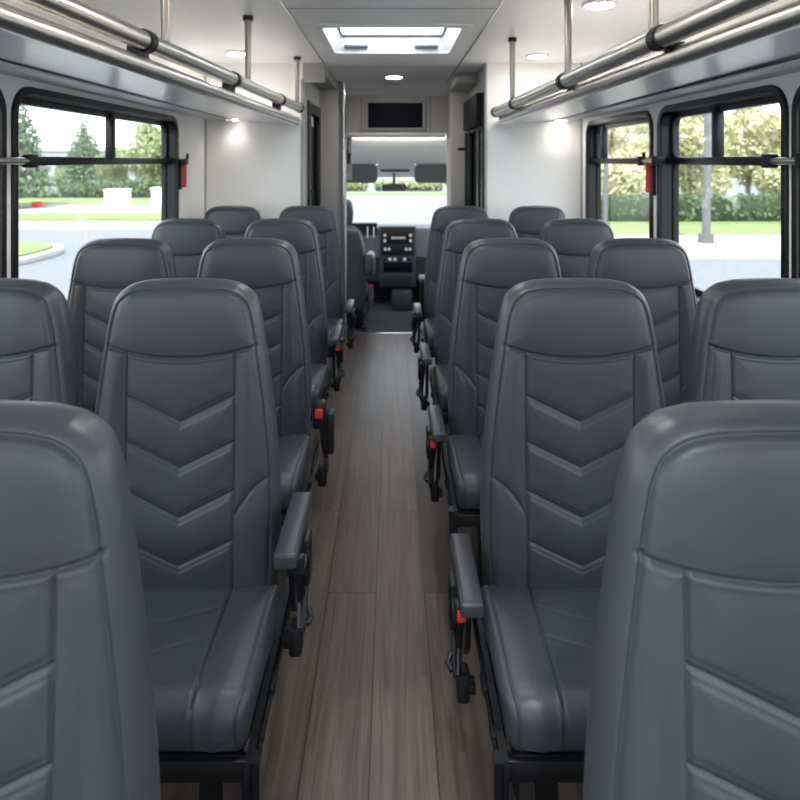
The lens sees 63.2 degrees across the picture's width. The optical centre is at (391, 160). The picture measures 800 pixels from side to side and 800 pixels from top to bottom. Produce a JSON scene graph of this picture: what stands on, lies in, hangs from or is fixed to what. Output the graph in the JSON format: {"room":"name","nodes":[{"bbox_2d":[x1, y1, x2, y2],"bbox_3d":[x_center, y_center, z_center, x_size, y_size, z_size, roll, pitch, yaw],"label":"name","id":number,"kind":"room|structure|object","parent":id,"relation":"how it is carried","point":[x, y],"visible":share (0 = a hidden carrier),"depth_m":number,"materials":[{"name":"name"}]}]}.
{"room":"vehicle interior","nodes":[
{"label":"vehicle interior","id":0,"kind":"room"},
{"bbox_2d":[0,0,203,277],"bbox_3d":[-1.219,0.407,1.365,0.050,2.105,5.630,0,0,0],"label":"wall","id":1,"kind":"structure","parent":0,"point":[191,129],"depth_m":3.24,"materials":[{"name":"plastic"}]},
{"bbox_2d":[0,89,6,277],"bbox_3d":[-1.228,0.170,1.167,0.089,0.828,1.663,0,0,0],"label":"window","id":2,"kind":"structure","parent":1,"relation":"in","point":[3,109],"depth_m":1.98,"materials":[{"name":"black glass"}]},
{"bbox_2d":[0,154,38,167],"bbox_3d":[-1.168,0.000,1.968,0.052,0.044,0.275,0,0,0],"label":"grab bar","id":3,"kind":"object","parent":1,"relation":"attached to","point":[26,160],"visible":1,"depth_m":2.06,"materials":[{"name":"silver metal"}]},
{"bbox_2d":[11,87,178,300],"bbox_3d":[-1.228,0.170,2.825,0.089,0.828,1.578,0,0,0],"label":"window","id":4,"kind":"structure","parent":1,"relation":"in","point":[26,96],"depth_m":2.73,"materials":[{"name":"black metal"}]},
{"bbox_2d":[0,0,303,124],"bbox_3d":[-0.864,-0.421,1.422,0.659,0.408,5.447,0,0,0],"label":"luggage rack","id":5,"kind":"object","parent":1,"relation":"attached to","point":[33,47],"visible":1,"depth_m":1.89,"materials":[{"name":"silver metal"}]},
{"bbox_2d":[179,154,188,189],"bbox_3d":[-1.173,0.059,3.658,0.043,0.202,0.100,0,0,0],"label":"hammer","id":6,"kind":"object","parent":1,"relation":"attached to","point":[183,163],"visible":1,"depth_m":3.63,"materials":[{"name":"red plastic"}]},
{"bbox_2d":[204,75,205,215],"bbox_3d":[-1.190,0.393,4.144,0.009,2.035,0.012,0,0,0],"label":"trim","id":7,"kind":"structure","parent":1,"relation":"attached to","point":[204,75],"depth_m":4.14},
{"bbox_2d":[304,83,319,205],"bbox_3d":[-0.580,0.412,4.645,0.030,2.095,0.910,0,0,0],"label":"wall","id":8,"kind":"structure","parent":0,"point":[311,91],"depth_m":4.29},
{"bbox_2d":[307,100,320,205],"bbox_3d":[-0.563,0.502,4.685,0.074,1.815,0.700,0,0,0],"label":"door","id":9,"kind":"structure","parent":8,"relation":"in","point":[313,111],"depth_m":4.74,"materials":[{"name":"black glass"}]},
{"bbox_2d":[303,63,336,89],"bbox_3d":[-0.500,-0.562,4.623,0.140,0.125,0.954,0,0,0],"label":"panel","id":10,"kind":"object","parent":8,"relation":"attached to","point":[318,74],"depth_m":4.15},
{"bbox_2d":[320,81,345,321],"bbox_3d":[-0.492,0.417,5.300,0.215,2.085,0.400,0,0,0],"label":"wall","id":11,"kind":"structure","parent":0,"point":[330,100],"depth_m":5.10,"materials":[{"name":"plastic"}]},
{"bbox_2d":[279,0,336,80],"bbox_3d":[-0.432,-0.623,2.025,0.008,0.005,6.950,0,0,0],"label":"trim","id":12,"kind":"structure","parent":11,"relation":"attached to","point":[281,1],"depth_m":3.10,"materials":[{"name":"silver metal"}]},
{"bbox_2d":[342,81,344,321],"bbox_3d":[-0.378,0.393,5.085,0.027,2.035,0.028,0,0,0],"label":"trim","id":13,"kind":"structure","parent":11,"relation":"attached to","point":[343,82],"depth_m":5.07,"materials":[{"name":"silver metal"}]},
{"bbox_2d":[346,135,351,179],"bbox_3d":[-0.375,-0.035,5.563,0.060,0.390,0.073,0,0,0],"label":"panel","id":14,"kind":"object","parent":11,"relation":"attached to","point":[348,139],"visible":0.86,"depth_m":5.57,"materials":[{"name":"black plastic"}]},
{"bbox_2d":[350,332,420,332],"bbox_3d":[0.035,1.483,5.330,0.870,0.154,0.030,0,0,0],"label":"trim","id":15,"kind":"structure","parent":11,"relation":"attached to","point":[350,332],"depth_m":5.33,"materials":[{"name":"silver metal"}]},
{"bbox_2d":[160,333,582,799],"bbox_3d":[0.009,1.440,1.930,2.467,0.060,6.800,0,0,0],"label":"floor","id":16,"kind":"structure","parent":0,"point":[369,708],"depth_m":1.92,"materials":[{"name":"brown wood"}]},
{"bbox_2d":[0,278,80,407],"bbox_3d":[-0.888,0.835,1.270,0.432,1.150,0.429,0,0,0],"label":"passenger seat","id":17,"kind":"object","parent":16,"relation":"on","point":[38,358],"visible":0.26,"depth_m":1.39,"materials":[{"name":"leather"}]},
{"bbox_2d":[0,400,160,799],"bbox_3d":[-0.414,0.835,0.525,0.515,1.150,0.429,0,0,0],"label":"passenger seat","id":18,"kind":"object","parent":16,"relation":"on","point":[78,712],"visible":1,"depth_m":0.65,"materials":[{"name":"leather"}]},
{"bbox_2d":[67,238,176,413],"bbox_3d":[-0.905,0.835,2.030,0.432,1.150,0.429,0,0,0],"label":"passenger seat","id":19,"kind":"object","parent":16,"relation":"on","point":[103,268],"visible":0.18,"depth_m":2.15,"materials":[{"name":"leather"}]},
{"bbox_2d":[151,218,225,277],"bbox_3d":[-0.922,0.835,2.780,0.432,1.150,0.429,0,0,0],"label":"passenger seat","id":20,"kind":"object","parent":16,"relation":"on","point":[187,238],"visible":0.16,"depth_m":2.90,"materials":[{"name":"leather"}]},
{"bbox_2d":[95,278,313,799],"bbox_3d":[-0.413,0.835,1.270,0.515,1.150,0.429,0,0,0],"label":"passenger seat","id":21,"kind":"object","parent":16,"relation":"on","point":[185,391],"visible":0.68,"depth_m":1.38,"materials":[{"name":"leather"}]},
{"bbox_2d":[143,584,281,752],"bbox_3d":[-0.454,0.949,1.254,0.432,0.103,0.352,0,0,0],"label":"cushion","id":22,"kind":"object","parent":21,"relation":"on","point":[215,648],"depth_m":1.19,"materials":[{"name":"leather"}]},
{"bbox_2d":[204,206,260,238],"bbox_3d":[-0.930,0.835,3.620,0.432,1.150,0.429,0,0,0],"label":"passenger seat","id":23,"kind":"object","parent":16,"relation":"on","point":[235,220],"visible":0.12,"depth_m":3.74,"materials":[{"name":"leather"}]},
{"bbox_2d":[197,238,333,594],"bbox_3d":[-0.442,0.835,2.030,0.511,1.150,0.429,0,0,0],"label":"passenger seat","id":24,"kind":"object","parent":16,"relation":"on","point":[270,267],"visible":0.46,"depth_m":2.15,"materials":[{"name":"leather"}]},
{"bbox_2d":[278,434,311,509],"bbox_3d":[-0.481,0.949,2.014,0.432,0.103,0.352,0,0,0],"label":"cushion","id":25,"kind":"object","parent":24,"relation":"on","point":[295,450],"depth_m":1.97,"materials":[{"name":"leather"}]},
{"bbox_2d":[244,218,344,420],"bbox_3d":[-0.460,0.835,2.780,0.515,1.150,0.429,0,0,0],"label":"passenger seat","id":26,"kind":"object","parent":16,"relation":"on","point":[301,234],"visible":0.2,"depth_m":2.90,"materials":[{"name":"leather"}]},
{"bbox_2d":[311,364,327,409],"bbox_3d":[-0.501,0.949,2.764,0.432,0.103,0.352,0,0,0],"label":"cushion","id":27,"kind":"object","parent":26,"relation":"on","point":[319,372],"depth_m":2.72,"materials":[{"name":"leather"}]},
{"bbox_2d":[279,206,356,408],"bbox_3d":[-0.453,0.835,3.620,0.515,1.150,0.429,0,0,0],"label":"passenger seat","id":28,"kind":"object","parent":16,"relation":"on","point":[323,218],"visible":0.27,"depth_m":3.74,"materials":[{"name":"leather"}]},
{"bbox_2d":[327,318,343,348],"bbox_3d":[-0.494,0.949,3.604,0.432,0.103,0.352,0,0,0],"label":"cushion","id":29,"kind":"object","parent":28,"relation":"on","point":[331,321],"depth_m":3.62,"materials":[{"name":"leather"}]},
{"bbox_2d":[410,206,487,423],"bbox_3d":[0.357,0.835,3.620,0.515,1.150,0.429,0,0,0],"label":"passenger seat","id":30,"kind":"object","parent":16,"relation":"on","point":[445,215],"visible":0.23,"depth_m":3.74,"materials":[{"name":"leather"}]},
{"bbox_2d":[424,318,433,348],"bbox_3d":[0.398,0.949,3.604,0.432,0.103,0.352,0,0,0],"label":"cushion","id":31,"kind":"object","parent":30,"relation":"on","point":[428,322],"depth_m":3.51,"materials":[{"name":"leather"}]},
{"bbox_2d":[415,218,516,507],"bbox_3d":[0.359,0.835,2.780,0.515,1.150,0.429,0,0,0],"label":"passenger seat","id":32,"kind":"object","parent":16,"relation":"on","point":[458,234],"visible":0.34,"depth_m":2.90,"materials":[{"name":"leather"}]},
{"bbox_2d":[433,363,447,409],"bbox_3d":[0.400,0.949,2.764,0.432,0.103,0.352,0,0,0],"label":"cushion","id":33,"kind":"object","parent":32,"relation":"on","point":[440,370],"depth_m":2.69,"materials":[{"name":"leather"}]},
{"bbox_2d":[423,238,561,588],"bbox_3d":[0.356,0.835,2.030,0.515,1.150,0.429,0,0,0],"label":"passenger seat","id":34,"kind":"object","parent":16,"relation":"on","point":[489,268],"visible":0.48,"depth_m":2.15,"materials":[{"name":"leather"}]},
{"bbox_2d":[446,434,482,509],"bbox_3d":[0.397,0.949,2.014,0.432,0.103,0.352,0,0,0],"label":"cushion","id":35,"kind":"object","parent":34,"relation":"on","point":[463,451],"depth_m":1.94,"materials":[{"name":"leather"}]},
{"bbox_2d":[508,206,565,239],"bbox_3d":[0.848,0.835,3.620,0.432,1.150,0.429,0,0,0],"label":"passenger seat","id":36,"kind":"object","parent":16,"relation":"on","point":[527,221],"visible":0.08,"depth_m":3.74,"materials":[{"name":"leather"}]},
{"bbox_2d":[445,278,665,799],"bbox_3d":[0.363,0.835,1.270,0.515,1.150,0.429,0,0,0],"label":"passenger seat","id":37,"kind":"object","parent":16,"relation":"on","point":[575,366],"visible":0.63,"depth_m":1.38,"materials":[{"name":"leather"}]},
{"bbox_2d":[481,584,600,752],"bbox_3d":[0.404,0.949,1.254,0.432,0.103,0.352,0,0,0],"label":"cushion","id":38,"kind":"object","parent":37,"relation":"on","point":[538,640],"depth_m":1.18,"materials":[{"name":"leather"}]},
{"bbox_2d":[539,218,613,277],"bbox_3d":[0.838,0.835,2.780,0.432,1.150,0.429,0,0,0],"label":"passenger seat","id":39,"kind":"object","parent":16,"relation":"on","point":[573,240],"visible":0.13,"depth_m":2.90,"materials":[{"name":"leather"}]},
{"bbox_2d":[587,238,696,406],"bbox_3d":[0.836,0.835,2.030,0.432,1.150,0.429,0,0,0],"label":"passenger seat","id":40,"kind":"object","parent":16,"relation":"on","point":[660,269],"visible":0.2,"depth_m":2.15,"materials":[{"name":"leather"}]},
{"bbox_2d":[583,400,799,799],"bbox_3d":[0.370,0.835,0.525,0.515,1.150,0.429,0,0,0],"label":"passenger seat","id":41,"kind":"object","parent":16,"relation":"on","point":[695,685],"visible":1,"depth_m":0.65,"materials":[{"name":"leather"}]},
{"bbox_2d":[684,278,799,402],"bbox_3d":[0.846,0.835,1.270,0.432,1.150,0.429,0,0,0],"label":"passenger seat","id":42,"kind":"object","parent":16,"relation":"on","point":[745,345],"visible":0.27,"depth_m":1.39,"materials":[{"name":"leather"}]},
{"bbox_2d":[350,297,418,331],"bbox_3d":[0.000,1.590,6.397,2.040,0.060,2.105,0,0,0],"label":"floor","id":43,"kind":"structure","parent":0,"point":[381,318],"depth_m":6.44,"materials":[{"name":"rubber"}]},
{"bbox_2d":[346,199,375,330],"bbox_3d":[-0.433,0.953,6.207,0.567,1.215,0.596,0,0,0],"label":"seat","id":44,"kind":"object","parent":43,"relation":"on","point":[359,265],"visible":0.34,"depth_m":5.93,"materials":[{"name":"leather"}]},
{"bbox_2d":[351,222,430,310],"bbox_3d":[0.000,1.103,7.085,1.920,0.915,0.670,0,0,0],"label":"dashboard","id":45,"kind":"object","parent":43,"relation":"on","point":[400,249],"visible":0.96,"depth_m":6.86,"materials":[{"name":"black plastic"}]},
{"bbox_2d":[351,222,376,237],"bbox_3d":[-0.390,0.748,7.010,0.460,0.205,0.380,0,0,0],"label":"hood","id":46,"kind":"object","parent":45,"relation":"attached to","point":[368,229],"depth_m":6.86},
{"bbox_2d":[383,274,412,285],"bbox_3d":[0.060,1.255,6.861,0.320,0.120,0.018,0,0,0],"label":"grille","id":47,"kind":"object","parent":45,"relation":"attached to","point":[388,279],"depth_m":6.85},
{"bbox_2d":[419,274,424,331],"bbox_3d":[0.297,1.292,5.782,0.115,0.535,0.215,0,0,0],"label":"armrest","id":48,"kind":"object","parent":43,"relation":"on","point":[421,276],"visible":0.33,"depth_m":5.68,"materials":[{"name":"black plastic"}]},
{"bbox_2d":[366,285,418,296],"bbox_3d":[0.000,1.205,7.475,2.040,0.910,0.050,0,0,0],"label":"wall","id":49,"kind":"structure","parent":0,"point":[378,291],"depth_m":7.45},
{"bbox_2d":[206,63,580,220],"bbox_3d":[0.009,0.407,4.170,2.507,2.105,0.040,0,0,0],"label":"wall","id":50,"kind":"structure","parent":0,"point":[534,163],"depth_m":4.15,"materials":[{"name":"plastic"}]},
{"bbox_2d":[301,79,303,205],"bbox_3d":[-0.572,0.445,4.148,0.020,1.930,0.020,0,0,0],"label":"trim","id":51,"kind":"structure","parent":50,"relation":"attached to","point":[302,80],"depth_m":4.14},
{"bbox_2d":[85,0,702,83],"bbox_3d":[0.009,-0.640,2.060,2.507,0.030,7.120,0,0,0],"label":"ceiling","id":52,"kind":"structure","parent":0,"point":[207,29],"depth_m":2.98,"materials":[{"name":"plastic"}]},
{"bbox_2d":[225,50,244,55],"bbox_3d":[-0.890,-0.618,3.730,0.135,0.014,0.135,0,0,0],"label":"recessed light","id":53,"kind":"object","parent":52,"relation":"in","point":[229,52],"visible":0.81,"depth_m":3.69,"materials":[{"name":"white plastic"}]},
{"bbox_2d":[311,24,472,54],"bbox_3d":[0.000,-0.671,3.365,0.750,0.113,0.820,0,0,0],"label":"roof hatch","id":54,"kind":"object","parent":52,"relation":"attached to","point":[336,39],"visible":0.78,"depth_m":3.69,"materials":[{"name":"white plastic"}]},
{"bbox_2d":[287,8,496,8],"bbox_3d":[0.000,-0.624,2.662,0.856,0.002,0.004,0,0,0],"label":"trim","id":55,"kind":"structure","parent":52,"relation":"attached to","point":[287,8],"depth_m":2.66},
{"bbox_2d":[384,75,403,78],"bbox_3d":[0.015,-0.618,4.780,0.148,0.014,0.148,0,0,0],"label":"recessed light","id":56,"kind":"object","parent":52,"relation":"in","point":[385,76],"visible":1,"depth_m":4.75,"materials":[{"name":"white plastic"}]},
{"bbox_2d":[525,53,548,58],"bbox_3d":[0.855,-0.618,3.830,0.135,0.014,0.135,0,0,0],"label":"recessed light","id":57,"kind":"object","parent":52,"relation":"in","point":[533,55],"visible":1,"depth_m":3.80,"materials":[{"name":"white plastic"}]},
{"bbox_2d":[582,0,616,9],"bbox_3d":[0.820,-0.618,2.570,0.135,0.014,0.135,0,0,0],"label":"recessed light","id":58,"kind":"object","parent":52,"relation":"in","point":[591,4],"visible":1,"depth_m":2.55,"materials":[{"name":"white plastic"}]},
{"bbox_2d":[346,96,446,132],"bbox_3d":[0.020,-0.430,5.530,1.240,0.390,0.060,0,0,0],"label":"wall header","id":59,"kind":"structure","parent":0,"point":[436,106],"depth_m":5.50,"materials":[{"name":"plastic"}]},
{"bbox_2d":[361,96,361,132],"bbox_3d":[0.031,-0.395,5.498,0.586,0.310,0.004,0,0,0],"label":"trim","id":60,"kind":"structure","parent":59,"relation":"attached to","point":[361,96],"depth_m":5.50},
{"bbox_2d":[364,100,425,129],"bbox_3d":[0.026,-0.387,5.488,0.517,0.257,0.022,0,0,0],"label":"television","id":61,"kind":"object","parent":59,"relation":"attached to","point":[378,114],"visible":1,"depth_m":5.49,"materials":[{"name":"plastic"}]},
{"bbox_2d":[346,133,446,135],"bbox_3d":[0.037,-0.227,5.522,0.855,0.017,0.075,0,0,0],"label":"trim","id":62,"kind":"structure","parent":59,"relation":"attached to","point":[347,134],"depth_m":5.49,"materials":[{"name":"white plastic"}]},
{"bbox_2d":[348,136,444,136],"bbox_3d":[0.037,-0.214,5.574,0.835,0.024,0.023,0,0,0],"label":"strip light","id":63,"kind":"object","parent":59,"relation":"attached to","point":[348,136],"visible":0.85,"depth_m":5.56,"materials":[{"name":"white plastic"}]},
{"bbox_2d":[345,84,448,95],"bbox_3d":[0.030,-0.588,5.375,0.900,0.075,0.250,0,0,0],"label":"trim","id":64,"kind":"structure","parent":59,"relation":"attached to","point":[351,89],"depth_m":5.37,"materials":[{"name":"plastic"}]},
{"bbox_2d":[352,135,446,176],"bbox_3d":[0.000,-0.058,6.280,2.000,0.465,1.440,0,0,0],"label":"ceiling","id":65,"kind":"structure","parent":0,"point":[387,152],"depth_m":6.13,"materials":[{"name":"plastic"}]},
{"bbox_2d":[346,164,377,182],"bbox_3d":[-0.362,0.112,6.493,0.477,0.216,0.032,0,0,0],"label":"sun visor","id":66,"kind":"object","parent":65,"relation":"attached to","point":[361,173],"visible":0.44,"depth_m":6.48,"materials":[{"name":"plastic"}]},
{"bbox_2d":[382,173,405,190],"bbox_3d":[0.022,0.210,6.807,0.255,0.207,0.089,0,0,0],"label":"mirror","id":67,"kind":"object","parent":65,"relation":"hanging from","point":[385,187],"visible":0.94,"depth_m":6.76,"materials":[{"name":"black plastic"}]},
{"bbox_2d":[380,169,408,172],"bbox_3d":[0.030,0.099,6.740,0.300,0.042,0.120,0,0,0],"label":"lamp","id":68,"kind":"object","parent":65,"relation":"attached to","point":[381,170],"visible":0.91,"depth_m":6.68,"materials":[{"name":"plastic"}]},
{"bbox_2d":[414,164,446,182],"bbox_3d":[0.454,0.112,6.493,0.492,0.216,0.032,0,0,0],"label":"sun visor","id":69,"kind":"object","parent":65,"relation":"attached to","point":[423,173],"visible":0.58,"depth_m":6.48,"materials":[{"name":"plastic"}]},
{"bbox_2d":[447,87,467,205],"bbox_3d":[0.551,0.417,5.300,0.178,2.085,0.400,0,0,0],"label":"wall","id":70,"kind":"structure","parent":0,"point":[455,99],"depth_m":5.10,"materials":[{"name":"plastic"}]},
{"bbox_2d":[445,0,504,83],"bbox_3d":[0.432,-0.623,2.025,0.008,0.005,6.950,0,0,0],"label":"trim","id":71,"kind":"structure","parent":70,"relation":"attached to","point":[502,1],"depth_m":3.19,"materials":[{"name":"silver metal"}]},
{"bbox_2d":[468,66,483,98],"bbox_3d":[0.615,0.412,4.645,0.030,2.095,0.910,0,0,0],"label":"wall","id":72,"kind":"structure","parent":0,"point":[478,87],"depth_m":4.46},
{"bbox_2d":[449,72,477,90],"bbox_3d":[0.522,-0.585,4.825,0.155,0.080,0.550,0,0,0],"label":"trim","id":73,"kind":"structure","parent":72,"relation":"attached to","point":[461,81],"depth_m":4.56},
{"bbox_2d":[457,93,483,208],"bbox_3d":[0.566,0.482,4.640,0.138,1.855,0.830,0,0,0],"label":"door","id":74,"kind":"structure","parent":72,"relation":"in","point":[473,108],"depth_m":4.63,"materials":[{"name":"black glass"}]},
{"bbox_2d":[484,63,486,211],"bbox_3d":[0.599,0.393,4.155,0.014,2.035,0.030,0,0,0],"label":"trim","id":75,"kind":"structure","parent":72,"relation":"attached to","point":[485,64],"depth_m":4.14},
{"bbox_2d":[583,0,799,277],"bbox_3d":[1.238,0.407,1.365,0.050,2.105,5.630,0,0,0],"label":"wall","id":76,"kind":"structure","parent":0,"point":[788,83],"depth_m":2.56,"materials":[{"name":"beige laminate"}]},
{"bbox_2d":[581,63,582,217],"bbox_3d":[1.210,0.393,4.144,0.009,2.035,0.012,0,0,0],"label":"trim","id":77,"kind":"structure","parent":76,"relation":"attached to","point":[581,63],"depth_m":4.14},
{"bbox_2d":[585,110,652,237],"bbox_3d":[1.246,0.170,3.530,0.089,0.828,1.028,0,0,0],"label":"window","id":78,"kind":"structure","parent":76,"relation":"in","point":[596,130],"depth_m":3.92,"materials":[{"name":"black metal"}]},
{"bbox_2d":[491,0,799,125],"bbox_3d":[0.888,-0.419,1.422,0.649,0.411,5.447,0,0,0],"label":"luggage rack","id":79,"kind":"object","parent":76,"relation":"attached to","point":[764,45],"visible":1,"depth_m":1.84,"materials":[{"name":"silver metal"}]},
{"bbox_2d":[642,152,655,195],"bbox_3d":[1.192,0.059,3.013,0.043,0.202,0.100,0,0,0],"label":"hammer","id":80,"kind":"object","parent":76,"relation":"attached to","point":[650,170],"visible":0.74,"depth_m":2.99,"materials":[{"name":"red plastic"}]},
{"bbox_2d":[637,156,664,165],"bbox_3d":[1.187,0.000,2.985,0.052,0.044,0.210,0,0,0],"label":"grab bar","id":81,"kind":"object","parent":76,"relation":"attached to","point":[655,160],"visible":0.75,"depth_m":2.89,"materials":[{"name":"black metal"}]},
{"bbox_2d":[657,85,788,305],"bbox_3d":[1.246,0.170,2.470,0.089,0.828,0.968,0,0,0],"label":"window","id":82,"kind":"structure","parent":76,"relation":"in","point":[669,117],"depth_m":2.51,"materials":[{"name":"black metal"}]},
{"bbox_2d":[761,153,799,168],"bbox_3d":[1.187,0.000,1.945,0.052,0.044,0.210,0,0,0],"label":"grab bar","id":83,"kind":"object","parent":76,"relation":"attached to","point":[767,160],"visible":1,"depth_m":1.98,"materials":[{"name":"silver metal"}]},
{"bbox_2d":[791,85,799,278],"bbox_3d":[1.246,0.170,1.123,0.089,0.828,1.673,0,0,0],"label":"window","id":84,"kind":"structure","parent":76,"relation":"in","point":[795,111],"depth_m":1.94,"materials":[{"name":"black metal"}]},
{"label":"outside","id":85,"kind":"structure","parent":0,"visible":0},
{"bbox_2d":[19,175,780,297],"bbox_3d":[0.000,2.310,80.000,300.000,0.300,280.000,0,0,0],"label":"ground","id":86,"kind":"structure","parent":85,"point":[57,270],"depth_m":18.35,"materials":[{"name":"concrete"}]},
{"bbox_2d":[19,241,63,264],"bbox_3d":[-10.550,2.070,14.300,5.900,0.180,3.800,0,0,0],"label":"traffic island","id":87,"kind":"object","parent":86,"relation":"on","point":[29,252],"visible":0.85,"depth_m":14.54,"materials":[{"name":"concrete"}]},
{"bbox_2d":[19,197,150,203],"bbox_3d":[-38.250,2.130,46.000,63.500,0.060,28.000,0,0,0],"label":"verge","id":88,"kind":"structure","parent":86,"relation":"on","point":[48,200],"depth_m":34.56,"materials":[{"name":"green plant"}]},
{"bbox_2d":[53,165,65,179],"bbox_3d":[-22.955,0.961,46.105,1.920,2.280,2.181,0,0,-17],"label":"leafy tree","id":89,"kind":"object","parent":88,"relation":"on","point":[57,168],"visible":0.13,"depth_m":45.49,"materials":[{"name":"green plant"}]},
{"bbox_2d":[57,116,104,183],"bbox_3d":[-20.843,-0.771,44.022,3.353,5.743,3.342,0,0,21],"label":"conifer tree","id":90,"kind":"object","parent":88,"relation":"on","point":[84,147],"visible":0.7,"depth_m":43.38,"materials":[{"name":"green plant"}]},
{"bbox_2d":[28,177,160,197],"bbox_3d":[-17.984,1.609,37.508,14.342,1.376,1.455,0,0,0],"label":"hedge","id":91,"kind":"object","parent":88,"relation":"on","point":[93,188],"visible":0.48,"depth_m":37.15,"materials":[{"name":"green plant"}]},
{"bbox_2d":[94,146,129,182],"bbox_3d":[-17.957,0.568,41.725,2.581,3.066,2.933,0,0,-43],"label":"leafy tree","id":92,"kind":"object","parent":88,"relation":"on","point":[117,173],"visible":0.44,"depth_m":41.43,"materials":[{"name":"green plant"}]},
{"bbox_2d":[120,123,160,183],"bbox_3d":[-14.351,-0.165,39.639,4.338,4.535,3.818,0,0,-44],"label":"leafy tree","id":93,"kind":"object","parent":88,"relation":"on","point":[148,143],"visible":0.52,"depth_m":39.02,"materials":[{"name":"green plant"}]},
{"bbox_2d":[40,148,138,176],"bbox_3d":[-50.000,0.185,95.000,24.600,3.950,14.600,0,0,0],"label":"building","id":94,"kind":"structure","parent":86,"relation":"on","point":[52,152],"depth_m":87.99,"materials":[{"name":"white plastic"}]},
{"bbox_2d":[19,204,160,229],"bbox_3d":[-33.250,2.150,26.200,53.500,0.020,11.600,0,0,0],"label":"pavement","id":95,"kind":"structure","parent":86,"relation":"on","point":[23,208],"depth_m":22.99,"materials":[{"name":"concrete"}]},
{"bbox_2d":[31,202,44,206],"bbox_3d":[-16.338,1.990,30.000,0.500,0.220,0.300,0,0,0],"label":"planter","id":96,"kind":"object","parent":95,"relation":"on","point":[33,204],"visible":1,"depth_m":29.86,"materials":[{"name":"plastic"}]},
{"bbox_2d":[19,105,58,198],"bbox_3d":[-17.560,-1.153,30.015,3.787,6.508,3.800,0,0,42],"label":"conifer tree","id":97,"kind":"object","parent":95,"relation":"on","point":[33,182],"visible":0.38,"depth_m":29.78,"materials":[{"name":"green plant"}]},
{"bbox_2d":[19,212,160,220],"bbox_3d":[-12.250,2.110,24.800,9.500,0.060,3.200,0,0,0],"label":"lawn strip","id":98,"kind":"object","parent":95,"relation":"on","point":[44,216],"visible":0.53,"depth_m":24.36,"materials":[{"name":"green plant"}]},
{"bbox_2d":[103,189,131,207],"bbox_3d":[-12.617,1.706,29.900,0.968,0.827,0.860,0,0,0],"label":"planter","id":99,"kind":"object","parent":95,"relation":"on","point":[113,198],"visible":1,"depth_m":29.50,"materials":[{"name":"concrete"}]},
{"bbox_2d":[150,187,160,206],"bbox_3d":[-10.685,1.677,30.400,0.937,0.887,0.860,0,0,0],"label":"planter","id":100,"kind":"object","parent":95,"relation":"on","point":[155,191],"visible":0.52,"depth_m":30.00,"materials":[{"name":"concrete"}]},
{"bbox_2d":[346,177,444,190],"bbox_3d":[1.190,1.721,46.488,16.074,1.304,1.198,0,0,0],"label":"hedge","id":101,"kind":"object","parent":86,"relation":"on","point":[410,185],"visible":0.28,"depth_m":46.24,"materials":[{"name":"green plant"}]},
{"bbox_2d":[346,192,446,194],"bbox_3d":[3.800,2.120,42.500,20.400,0.080,2.000,0,0,0],"label":"grass","id":102,"kind":"structure","parent":86,"relation":"on","point":[347,193],"depth_m":41.60,"materials":[{"name":"green plant"}]},
{"bbox_2d":[608,194,780,234],"bbox_3d":[32.750,2.100,29.100,54.500,0.120,21.800,0,0,0],"label":"lawn","id":103,"kind":"structure","parent":86,"relation":"on","point":[618,227],"depth_m":19.94,"materials":[{"name":"green plant"}]},
{"bbox_2d":[603,129,609,224],"bbox_3d":[6.660,-1.579,19.000,1.133,7.241,0.300,0,0,0],"label":"lamp post","id":104,"kind":"object","parent":103,"relation":"on","point":[605,175],"visible":0.19,"depth_m":18.94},
{"bbox_2d":[601,123,648,196],"bbox_3d":[9.934,-0.273,28.987,3.344,4.630,4.823,0,0,11],"label":"autumn tree","id":105,"kind":"object","parent":103,"relation":"on","point":[628,179],"visible":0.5,"depth_m":27.64,"materials":[{"name":"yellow plant"}]},
{"bbox_2d":[629,124,648,177],"bbox_3d":[13.498,-0.263,34.038,3.458,4.610,3.303,0,0,16],"label":"autumn tree","id":106,"kind":"object","parent":103,"relation":"on","point":[639,138],"visible":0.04,"depth_m":34.08,"materials":[{"name":"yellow plant"}]},
{"bbox_2d":[601,192,780,220],"bbox_3d":[14.140,1.626,22.307,16.626,1.146,1.167,0,0,0],"label":"hedge","id":107,"kind":"object","parent":103,"relation":"on","point":[632,207],"visible":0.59,"depth_m":21.95,"materials":[{"name":"green plant"}]},
{"bbox_2d":[679,114,743,196],"bbox_3d":[13.175,-0.232,28.071,3.284,4.547,4.736,0,0,42],"label":"autumn tree","id":108,"kind":"object","parent":103,"relation":"on","point":[692,145],"visible":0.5,"depth_m":27.15,"materials":[{"name":"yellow plant"}]},
{"bbox_2d":[724,106,780,194],"bbox_3d":[19.017,-0.671,33.709,3.889,5.427,4.071,0,0,-43],"label":"autumn tree","id":109,"kind":"object","parent":103,"relation":"on","point":[745,146],"visible":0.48,"depth_m":33.02,"materials":[{"name":"green plant"}]},
{"bbox_2d":[747,110,780,195],"bbox_3d":[18.249,-0.364,28.885,5.014,4.813,3.476,0,0,-17],"label":"autumn tree","id":110,"kind":"object","parent":103,"relation":"on","point":[769,179],"visible":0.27,"depth_m":28.85,"materials":[{"name":"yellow plant"}]},
{"bbox_2d":[614,235,780,259],"bbox_3d":[32.750,2.110,16.200,54.500,0.100,4.000,0,0,0],"label":"sidewalk","id":111,"kind":"structure","parent":86,"relation":"on","point":[724,247],"depth_m":15.48,"materials":[{"name":"concrete"}]},
{"bbox_2d":[698,114,713,243],"bbox_3d":[8.329,-1.569,16.400,1.186,7.262,0.378,0,0,0],"label":"lamp post","id":112,"kind":"object","parent":111,"relation":"on","point":[706,237],"visible":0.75,"depth_m":16.32,"materials":[{"name":"metal"}]},
{"bbox_2d":[679,141,752,183],"bbox_3d":[51.000,-0.015,68.000,42.600,4.350,12.600,0,0,0],"label":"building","id":113,"kind":"structure","parent":86,"relation":"on","point":[734,182],"depth_m":62.00,"materials":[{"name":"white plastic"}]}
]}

